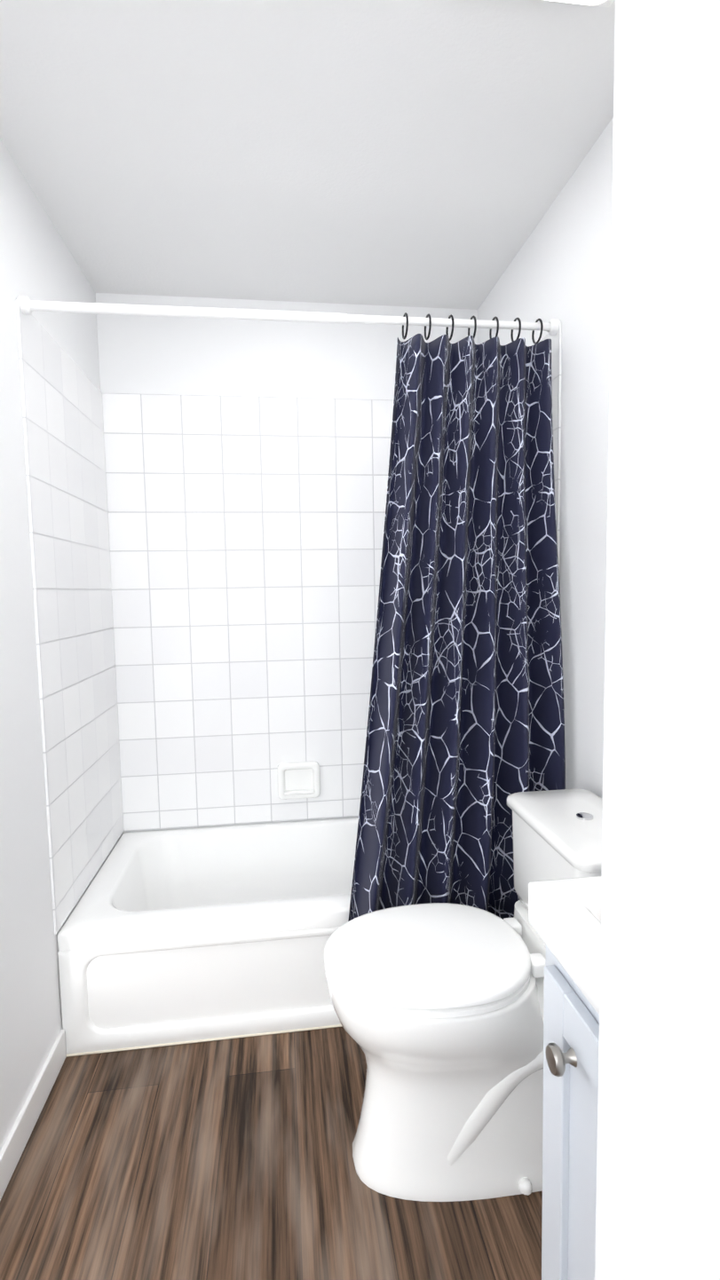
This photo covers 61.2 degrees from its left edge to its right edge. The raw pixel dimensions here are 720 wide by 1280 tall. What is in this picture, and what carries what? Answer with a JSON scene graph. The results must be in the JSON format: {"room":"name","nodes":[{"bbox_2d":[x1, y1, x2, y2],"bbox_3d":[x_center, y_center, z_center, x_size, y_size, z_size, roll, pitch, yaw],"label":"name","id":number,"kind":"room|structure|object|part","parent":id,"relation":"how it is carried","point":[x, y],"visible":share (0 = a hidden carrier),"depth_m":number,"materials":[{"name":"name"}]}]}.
{"room":"bathroom","nodes":[
{"label":"bathroom","id":0,"kind":"room"},
{"bbox_2d":[0,138,122,1151],"bbox_3d":[-0.776,0.062,0.552,0.100,2.436,3.863,-2,5,-7],"label":"wall","id":1,"kind":"structure","parent":0,"point":[38,261],"depth_m":1.54,"materials":[{"name":"white paint"}]},
{"bbox_2d":[0,1029,66,1200],"bbox_3d":[-0.742,1.208,0.970,0.012,0.085,1.541,-2,5,-7],"label":"baseboard","id":2,"kind":"structure","parent":1,"relation":"attached to","point":[18,1138],"depth_m":1.47,"materials":[{"name":"white wood"}]},
{"bbox_2d":[15,299,123,934],"bbox_3d":[-0.913,-0.055,1.993,0.008,1.701,0.744,-2,5,-7],"label":"wall tile","id":3,"kind":"structure","parent":1,"relation":"attached to","point":[63,422],"depth_m":1.88,"materials":[{"name":"white tile"}]},
{"bbox_2d":[16,295,565,921],"bbox_3d":[-0.130,0.014,1.686,1.470,1.847,0.196,-2,5,-7],"label":"curtain rod","id":4,"kind":"object","parent":3,"relation":"attached to","point":[466,727],"visible":0.81,"depth_m":1.74,"materials":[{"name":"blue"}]},
{"bbox_2d":[343,332,565,921],"bbox_3d":[0.260,0.039,1.733,0.647,1.776,0.181,-2,5,-7],"label":"curtain","id":5,"kind":"object","parent":4,"relation":"hanging from","point":[466,710],"depth_m":1.74,"materials":[{"name":"fabric"}]},
{"bbox_2d":[0,1026,542,1279],"bbox_3d":[0.026,1.280,0.755,1.676,0.050,3.863,-2,5,-7],"label":"floor","id":6,"kind":"structure","parent":0,"point":[228,1159],"depth_m":1.34,"materials":[{"name":"brown wood"}]},
{"bbox_2d":[57,817,358,1057],"bbox_3d":[-0.168,0.958,2.175,1.472,0.368,0.734,-2,5,-7],"label":"bathtub","id":7,"kind":"object","parent":6,"relation":"on","point":[172,937],"visible":0.48,"depth_m":1.81,"materials":[{"name":"white ceramic"}]},
{"bbox_2d":[323,789,602,1201],"bbox_3d":[0.282,0.803,1.412,0.729,0.784,0.422,-2,5,-7],"label":"toilet","id":8,"kind":"object","parent":6,"relation":"on","point":[438,1007],"visible":0.79,"depth_m":1.32,"materials":[{"name":"white ceramic"}]},
{"bbox_3d":[0.160,0.715,1.389,0.486,0.042,0.378,-2,5,-7],"label":"seat lid","id":9,"kind":"part","parent":8,"relation":"part of","materials":[{"name":"white plastic"}]},
{"bbox_3d":[0.521,0.428,1.414,0.235,0.032,0.422,-2,5,-7],"label":"tank lid","id":10,"kind":"part","parent":8,"relation":"part of","materials":[{"name":"white ceramic"}]},
{"bbox_2d":[528,876,600,1279],"bbox_3d":[0.519,0.721,0.654,0.492,1.063,0.653,-2,5,-7],"label":"bathroom vanity","id":11,"kind":"object","parent":6,"relation":"on","point":[564,918],"visible":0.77,"depth_m":0.83,"materials":[{"name":"painted wood"},{"name":"white stone countertop"},{"name":"brushed nickel"}]},
{"bbox_2d":[95,292,477,833],"bbox_3d":[-0.241,-0.106,2.514,1.476,2.436,0.100,-2,5,-7],"label":"wall","id":12,"kind":"structure","parent":0,"point":[224,357],"depth_m":2.36,"materials":[{"name":"white paint"}]},
{"bbox_2d":[102,393,393,830],"bbox_3d":[-0.234,-0.104,2.460,1.476,1.701,0.008,-2,5,-7],"label":"wall tile","id":13,"kind":"structure","parent":12,"relation":"attached to","point":[246,537],"depth_m":2.42,"materials":[{"name":"white tile"}]},
{"bbox_2d":[277,760,320,799],"bbox_3d":[-0.250,0.576,2.490,0.172,0.148,0.034,-2,5,-7],"label":"soap dish","id":14,"kind":"object","parent":13,"relation":"attached to","point":[298,780],"visible":0.98,"depth_m":2.49,"materials":[{"name":"white ceramic"}]},
{"bbox_2d":[0,0,615,309],"bbox_3d":[-0.016,-1.198,0.553,1.676,0.050,3.863,-2,5,-7],"label":"ceiling","id":15,"kind":"structure","parent":0,"point":[430,154],"depth_m":1.50,"materials":[{"name":"white paint"}]},
{"bbox_2d":[545,0,613,7],"bbox_3d":[0.338,-1.179,0.980,0.320,0.068,0.320,-2,5,-7],"label":"ceiling light","id":16,"kind":"object","parent":15,"relation":"attached to","point":[602,3],"visible":0.96,"depth_m":1.12,"materials":[{"name":"white"}]},
{"bbox_2d":[477,117,613,798],"bbox_3d":[0.787,0.019,0.756,0.100,2.436,3.863,-2,5,-7],"label":"wall","id":17,"kind":"structure","parent":0,"point":[558,267],"depth_m":1.67,"materials":[{"name":"white paint"}]},
{"bbox_2d":[538,322,561,575],"bbox_3d":[0.542,-0.095,2.183,0.008,1.701,0.744,-2,5,-7],"label":"wall tile","id":18,"kind":"structure","parent":17,"relation":"attached to","point":[556,355],"depth_m":1.78,"materials":[{"name":"white tile"}]},
{"bbox_3d":[0.073,0.081,0.149,1.476,2.436,0.120,-2,5,-7],"label":"wall","id":19,"kind":"structure","parent":0,"visible":0},
{"bbox_2d":[594,0,719,1279],"bbox_3d":[0.105,0.273,0.168,0.020,2.050,0.120,-2,5,-7],"label":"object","id":20,"kind":"structure","parent":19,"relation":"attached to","point":[658,1189],"depth_m":0.17,"materials":[{"name":"white paint"}]}
]}

